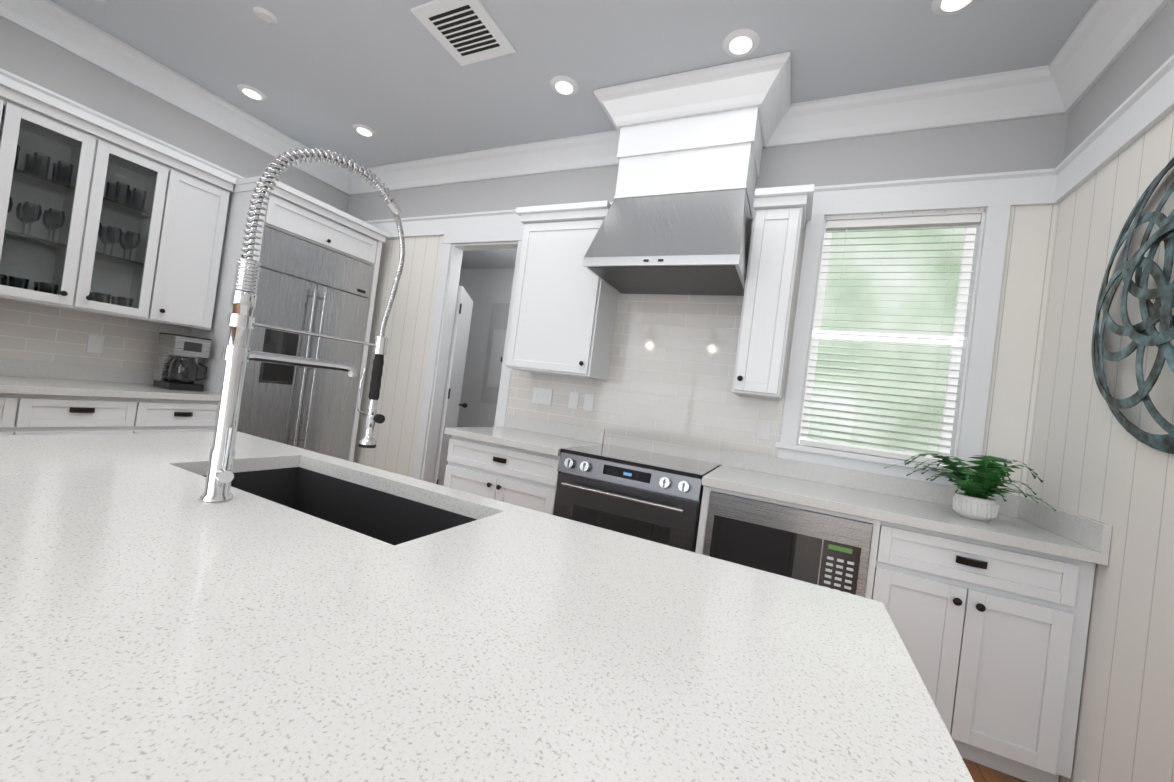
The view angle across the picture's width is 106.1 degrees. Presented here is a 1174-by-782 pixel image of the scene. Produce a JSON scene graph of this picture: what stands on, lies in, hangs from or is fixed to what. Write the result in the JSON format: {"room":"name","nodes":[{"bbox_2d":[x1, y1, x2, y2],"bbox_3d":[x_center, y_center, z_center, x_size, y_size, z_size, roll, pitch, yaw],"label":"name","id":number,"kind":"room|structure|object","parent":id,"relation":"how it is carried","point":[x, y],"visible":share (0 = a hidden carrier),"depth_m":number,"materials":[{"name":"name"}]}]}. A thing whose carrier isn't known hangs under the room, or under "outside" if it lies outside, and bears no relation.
{"room":"kitchen","nodes":[
{"label":"kitchen","id":0,"kind":"room"},
{"bbox_2d":[0,16,348,335],"bbox_3d":[-3.066,-0.652,3.235,0.120,3.050,2.440,7,-1,25],"label":"wall","id":1,"kind":"structure","parent":0,"point":[37,59],"depth_m":2.92,"materials":[{"name":"grey paint"}]},
{"bbox_2d":[0,358,154,385],"bbox_3d":[-3.302,-0.130,2.701,0.020,0.100,1.338,7,-1,25],"label":"backsplash","id":2,"kind":"structure","parent":1,"relation":"attached to","point":[26,368],"depth_m":2.79,"materials":[{"name":"white stone"}]},
{"bbox_2d":[0,299,189,369],"bbox_3d":[-3.279,-0.354,2.706,0.008,0.352,1.338,7,-1,25],"label":"tile backsplash","id":3,"kind":"structure","parent":1,"relation":"attached to","point":[34,332],"depth_m":2.79,"materials":[{"name":"ceramic tile"},{"name":"grout"}]},
{"bbox_2d":[86,334,104,353],"bbox_3d":[-3.196,-0.305,2.873,0.008,0.115,0.072,7,-1,25],"label":"electrical outlet","id":4,"kind":"object","parent":3,"relation":"attached to","point":[95,343],"visible":1,"depth_m":2.87,"materials":[{"name":"white paint"}]},
{"bbox_2d":[0,75,236,329],"bbox_3d":[-3.020,-1.033,2.627,0.390,1.093,1.323,7,-1,25],"label":"upper cabinet","id":5,"kind":"object","parent":1,"relation":"attached to","point":[99,216],"visible":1,"depth_m":2.66,"materials":[{"name":"white paint"}]},
{"bbox_2d":[0,0,347,187],"bbox_3d":[-2.794,-2.073,3.134,0.140,0.164,2.300,7,-1,25],"label":"crown molding","id":6,"kind":"structure","parent":1,"relation":"attached to","point":[46,19],"depth_m":2.92,"materials":[{"name":"white wood"}]},
{"bbox_2d":[204,464,475,543],"bbox_3d":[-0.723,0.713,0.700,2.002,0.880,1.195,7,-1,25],"label":"sink","id":7,"kind":"object","parent":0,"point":[387,513],"depth_m":1.32,"materials":[{"name":"stone"}]},
{"bbox_2d":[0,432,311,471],"bbox_3d":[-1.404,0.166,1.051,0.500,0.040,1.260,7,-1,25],"label":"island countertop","id":8,"kind":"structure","parent":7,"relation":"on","point":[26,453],"depth_m":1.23,"materials":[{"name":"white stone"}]},
{"bbox_2d":[0,452,515,663],"bbox_3d":[-0.810,0.239,0.771,0.820,0.040,1.260,7,-1,25],"label":"island countertop","id":9,"kind":"structure","parent":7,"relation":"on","point":[84,551],"depth_m":0.70,"materials":[{"name":"white stone"}]},
{"bbox_2d":[199,147,404,501],"bbox_3d":[-0.620,-0.160,1.038,0.072,0.804,0.357,7,-1,39],"label":"faucet","id":10,"kind":"object","parent":9,"relation":"on","point":[237,354],"visible":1,"depth_m":0.93,"materials":[{"name":"silver metal"}]},
{"bbox_2d":[0,505,973,781],"bbox_3d":[-0.078,0.329,0.426,0.810,0.040,1.260,7,-1,25],"label":"island countertop","id":11,"kind":"structure","parent":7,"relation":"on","point":[518,644],"depth_m":0.47,"materials":[{"name":"white stone"}]},
{"bbox_2d":[457,268,514,426],"bbox_3d":[-0.525,-0.087,5.035,2.950,2.620,0.120,7,-1,25],"label":"wall","id":12,"kind":"structure","parent":0,"point":[485,289],"depth_m":5.36,"materials":[{"name":"white paint"}]},
{"bbox_2d":[480,303,509,404],"bbox_3d":[-1.042,-0.444,5.213,0.350,1.200,0.034,7,-1,25],"label":"electrical panel","id":13,"kind":"object","parent":12,"relation":"attached to","point":[495,353],"visible":0.76,"depth_m":5.23,"materials":[{"name":"white metal"}]},
{"bbox_2d":[461,249,516,268],"bbox_3d":[-0.561,-1.468,4.598,2.950,0.100,1.780,7,-1,25],"label":"ceiling","id":14,"kind":"structure","parent":0,"point":[487,259],"depth_m":4.98,"materials":[{"name":"grey paint"}]},
{"bbox_2d":[50,0,1094,169],"bbox_3d":[-2.262,-2.177,-0.085,8.200,0.100,8.220,7,-1,25],"label":"ceiling","id":15,"kind":"structure","parent":0,"point":[400,80],"depth_m":2.43,"materials":[{"name":"grey paint"}]},
{"bbox_2d":[237,84,266,100],"bbox_3d":[-2.358,-2.094,3.110,0.173,0.013,0.173,7,-1,19],"label":"recessed light","id":16,"kind":"object","parent":15,"relation":"in","point":[247,90],"depth_m":3.09,"materials":[{"name":"white plastic"}]},
{"bbox_2d":[253,7,277,24],"bbox_3d":[-1.739,-2.023,2.389,0.111,0.010,0.111,7,-1,16],"label":"smoke detector","id":17,"kind":"object","parent":15,"relation":"in","point":[263,14],"depth_m":2.38,"materials":[{"name":"white plastic"}]},
{"bbox_2d":[352,124,376,137],"bbox_3d":[-1.723,-2.008,3.418,0.173,0.013,0.173,7,-1,19],"label":"recessed light","id":18,"kind":"object","parent":15,"relation":"in","point":[364,130],"depth_m":3.40,"materials":[{"name":"white"}]},
{"bbox_2d":[410,0,515,65],"bbox_3d":[-0.636,-1.881,2.311,0.380,0.013,0.380,7,-1,25],"label":"ceiling vent","id":19,"kind":"object","parent":15,"relation":"in","point":[464,32],"visible":1,"depth_m":2.29,"materials":[{"name":"white metal"}]},
{"bbox_2d":[550,76,578,95],"bbox_3d":[-0.135,-1.813,2.637,0.173,0.013,0.173,7,-1,19],"label":"recessed light","id":20,"kind":"object","parent":15,"relation":"in","point":[562,85],"depth_m":2.62,"materials":[{"name":"white"}]},
{"bbox_2d":[723,29,759,56],"bbox_3d":[0.756,-1.704,2.173,0.173,0.013,0.173,7,-1,19],"label":"recessed light","id":21,"kind":"object","parent":15,"relation":"in","point":[740,42],"depth_m":2.16,"materials":[{"name":"white"}]},
{"bbox_2d":[931,0,977,15],"bbox_3d":[1.521,-1.610,1.813,0.173,0.013,0.173,7,-1,19],"label":"recessed light","id":22,"kind":"object","parent":15,"relation":"in","point":[939,7],"depth_m":1.85,"materials":[{"name":"white"}]},
{"bbox_2d":[347,114,1067,496],"bbox_3d":[-0.147,-0.276,3.273,5.420,3.050,0.120,7,-1,25],"label":"wall","id":23,"kind":"structure","parent":0,"point":[1001,146],"depth_m":2.55,"materials":[{"name":"beige wood"}]},
{"bbox_2d":[432,286,472,485],"bbox_3d":[-1.293,0.087,4.214,0.468,2.040,0.623,7,-1,25],"label":"hall door","id":24,"kind":"structure","parent":23,"relation":"in","point":[457,361],"depth_m":4.02,"materials":[{"name":"white wood"}]},
{"bbox_2d":[0,54,1173,237],"bbox_3d":[-0.778,-1.380,1.645,5.180,0.160,3.499,7,-1,25],"label":"trim band","id":25,"kind":"object","parent":23,"relation":"attached to","point":[1144,107],"visible":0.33,"depth_m":2.28,"materials":[{"name":"white"}]},
{"bbox_2d":[506,293,784,463],"bbox_3d":[0.301,-0.149,2.984,1.920,1.095,0.008,7,-1,25],"label":"tile backsplash","id":26,"kind":"structure","parent":23,"relation":"attached to","point":[666,388],"depth_m":2.87,"materials":[{"name":"glazed ceramic tile"},{"name":"grout"}]},
{"bbox_2d":[532,387,552,404],"bbox_3d":[-0.330,0.038,3.250,0.165,0.115,0.010,7,-1,25],"label":"outlet","id":27,"kind":"object","parent":26,"relation":"attached to","point":[541,396],"visible":1,"depth_m":3.25,"materials":[{"name":"white paint"}]},
{"bbox_2d":[568,392,578,408],"bbox_3d":[-0.096,0.067,3.141,0.072,0.115,0.008,7,-1,25],"label":"electrical outlet","id":28,"kind":"object","parent":26,"relation":"attached to","point":[573,400],"visible":1,"depth_m":3.14,"materials":[{"name":"white plastic"}]},
{"bbox_2d":[583,394,594,410],"bbox_3d":[0.012,0.080,3.090,0.072,0.115,0.008,7,-1,25],"label":"electrical outlet","id":29,"kind":"object","parent":26,"relation":"attached to","point":[588,402],"visible":1,"depth_m":3.09,"materials":[{"name":"white paint"}]},
{"bbox_2d":[756,419,771,439],"bbox_3d":[1.044,0.227,2.603,0.072,0.115,0.008,7,-1,25],"label":"electrical outlet","id":30,"kind":"object","parent":26,"relation":"attached to","point":[764,429],"visible":1,"depth_m":2.60,"materials":[{"name":"white paint"}]},
{"bbox_2d":[506,184,814,399],"bbox_3d":[0.345,-0.598,2.793,1.824,1.093,0.375,7,-1,25],"label":"upper cabinet","id":31,"kind":"object","parent":23,"relation":"attached to","point":[564,312],"visible":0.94,"depth_m":2.81,"materials":[{"name":"white paint"}]},
{"bbox_2d":[583,51,790,295],"bbox_3d":[0.552,-1.182,2.613,1.070,1.087,0.600,7,-1,25],"label":"range hood","id":32,"kind":"object","parent":23,"relation":"attached to","point":[677,219],"visible":0.9,"depth_m":2.46,"materials":[{"name":"silver metal"}]},
{"bbox_2d":[336,66,1079,195],"bbox_3d":[-0.018,-1.715,3.172,5.180,0.164,0.140,7,-1,25],"label":"crown molding","id":33,"kind":"structure","parent":23,"relation":"attached to","point":[1014,94],"depth_m":2.50,"materials":[{"name":"white wood"}]},
{"bbox_2d":[412,205,1010,485],"bbox_3d":[0.069,0.057,3.122,4.270,2.440,0.170,7,-1,25],"label":"trim","id":34,"kind":"structure","parent":23,"relation":"attached to","point":[981,337],"depth_m":2.53,"materials":[{"name":"white wood"}]},
{"bbox_2d":[504,414,1022,517],"bbox_3d":[0.726,0.390,2.742,3.008,0.100,0.020,7,-1,25],"label":"backsplash","id":35,"kind":"structure","parent":23,"relation":"attached to","point":[882,484],"depth_m":2.46,"materials":[{"name":"white stone"}]},
{"bbox_2d":[799,227,975,465],"bbox_3d":[1.652,-0.301,2.470,0.706,1.320,0.030,7,-1,25],"label":"window","id":36,"kind":"structure","parent":23,"relation":"in","point":[962,310],"depth_m":2.43,"materials":[{"name":"white plastic"}]},
{"bbox_2d":[799,214,980,465],"bbox_3d":[1.631,-0.300,2.427,0.702,1.302,0.050,7,-1,25],"label":"window blinds","id":37,"kind":"object","parent":36,"relation":"attached to","point":[921,223],"visible":1,"depth_m":2.40,"materials":[{"name":"white plastic"}]},
{"bbox_2d":[962,758,1026,781],"bbox_3d":[-2.292,1.005,0.684,8.200,0.100,10.000,7,-1,25],"label":"floor","id":38,"kind":"structure","parent":0,"point":[979,772],"depth_m":1.68,"materials":[{"name":"brown wood"}]},
{"bbox_2d":[0,394,23,435],"bbox_3d":[-3.293,0.400,2.162,0.610,0.880,0.438,7,-1,25],"label":"base cabinet","id":39,"kind":"object","parent":38,"relation":"on","point":[11,405],"depth_m":2.22,"materials":[{"name":"white paint"}]},
{"bbox_2d":[20,394,155,434],"bbox_3d":[-3.107,0.428,2.564,0.610,0.880,0.568,7,-1,25],"label":"base cabinet","id":40,"kind":"object","parent":38,"relation":"on","point":[45,398],"depth_m":2.45,"materials":[{"name":"white paint"}]},
{"bbox_2d":[0,374,218,401],"bbox_3d":[-3.031,-0.026,2.568,0.643,0.040,1.338,7,-1,25],"label":"countertop","id":41,"kind":"structure","parent":40,"relation":"on","point":[9,383],"depth_m":2.56,"materials":[{"name":"white stone"}]},
{"bbox_2d":[153,332,210,390],"bbox_3d":[-2.798,-0.198,3.070,0.232,0.372,0.220,7,-1,25],"label":"coffee maker","id":42,"kind":"object","parent":41,"relation":"on","point":[176,367],"visible":1,"depth_m":3.00,"materials":[{"name":"black plastic"}]},
{"bbox_2d":[152,398,217,432],"bbox_3d":[-2.919,0.457,2.972,0.610,0.880,0.450,7,-1,25],"label":"base cabinet","id":43,"kind":"object","parent":38,"relation":"on","point":[170,417],"depth_m":2.85,"materials":[{"name":"white paint"}]},
{"bbox_2d":[190,175,390,461],"bbox_3d":[-2.453,-0.265,3.620,0.739,2.448,1.040,7,-1,25],"label":"fridge","id":44,"kind":"object","parent":38,"relation":"on","point":[318,260],"visible":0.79,"depth_m":3.38,"materials":[{"name":"silver metal"}]},
{"bbox_2d":[443,434,560,514],"bbox_3d":[-0.442,0.776,2.928,0.815,0.880,0.610,7,-1,25],"label":"base cabinet","id":45,"kind":"object","parent":38,"relation":"on","point":[522,478],"depth_m":2.64,"materials":[{"name":"white paint"}]},
{"bbox_2d":[444,426,602,457],"bbox_3d":[-0.395,0.318,2.919,0.825,0.040,0.648,7,-1,25],"label":"countertop","id":46,"kind":"structure","parent":45,"relation":"on","point":[551,444],"depth_m":2.75,"materials":[{"name":"white stone"}]},
{"bbox_2d":[553,444,720,551],"bbox_3d":[0.266,0.840,2.552,0.780,0.925,0.687,7,-1,25],"label":"range","id":47,"kind":"object","parent":38,"relation":"on","point":[651,496],"visible":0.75,"depth_m":2.29,"materials":[{"name":"black metal"}]},
{"bbox_2d":[695,478,902,617],"bbox_3d":[0.992,0.952,2.253,0.794,0.880,0.610,7,-1,25],"label":"base cabinet","id":48,"kind":"object","parent":38,"relation":"on","point":[883,563],"depth_m":1.84,"materials":[{"name":"white paint"}]},
{"bbox_2d":[703,491,872,596],"bbox_3d":[0.926,0.768,2.117,0.664,0.481,0.316,7,-1,25],"label":"microwave","id":49,"kind":"object","parent":48,"relation":"in","point":[825,550],"visible":0.69,"depth_m":1.97,"materials":[{"name":"silver metal"}]},
{"bbox_2d":[891,526,1094,781],"bbox_3d":[1.579,1.025,1.977,0.680,0.880,0.610,7,-1,25],"label":"base cabinet","id":50,"kind":"object","parent":38,"relation":"on","point":[990,619],"depth_m":1.67,"materials":[{"name":"white paint"}]},
{"bbox_2d":[701,466,1108,565],"bbox_3d":[1.312,0.528,2.115,1.393,0.040,0.648,7,-1,25],"label":"countertop","id":51,"kind":"structure","parent":50,"relation":"on","point":[1004,530],"depth_m":1.90,"materials":[{"name":"white stone"}]},
{"bbox_2d":[885,453,1055,520],"bbox_3d":[1.641,0.407,1.923,0.537,0.277,0.543,7,-1,25],"label":"plant","id":52,"kind":"object","parent":51,"relation":"on","point":[978,487],"visible":1,"depth_m":1.88,"materials":[{"name":"green plant"}]},
{"bbox_2d":[1024,0,1173,781],"bbox_3d":[0.515,-0.249,-1.573,0.120,3.050,8.100,7,-1,25],"label":"wall","id":53,"kind":"structure","parent":0,"point":[1090,457],"depth_m":1.56,"materials":[{"name":"beige wood"}]},
{"bbox_2d":[1015,498,1111,553],"bbox_3d":[1.933,0.534,1.816,0.022,0.100,0.628,7,-1,25],"label":"backsplash","id":54,"kind":"structure","parent":53,"relation":"attached to","point":[1093,533],"depth_m":1.72,"materials":[{"name":"white stone"}]},
{"bbox_2d":[1036,0,1169,107],"bbox_3d":[1.547,-1.544,0.588,0.140,0.164,3.210,7,-1,25],"label":"crown molding","id":55,"kind":"structure","parent":53,"relation":"attached to","point":[1104,35],"depth_m":1.85,"materials":[{"name":"white wood"}]},
{"bbox_2d":[1091,157,1173,453],"bbox_3d":[1.739,-0.314,1.288,0.087,1.000,1.000,7,-1,25],"label":"wall art","id":56,"kind":"object","parent":53,"relation":"attached to","point":[1143,334],"visible":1,"depth_m":1.40},
{"label":"outside","id":57,"kind":"structure","parent":0,"visible":0},
{"bbox_2d":[807,228,964,455],"bbox_3d":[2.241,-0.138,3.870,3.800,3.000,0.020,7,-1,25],"label":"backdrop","id":58,"kind":"structure","parent":57,"point":[852,303],"depth_m":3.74,"materials":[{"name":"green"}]}
]}

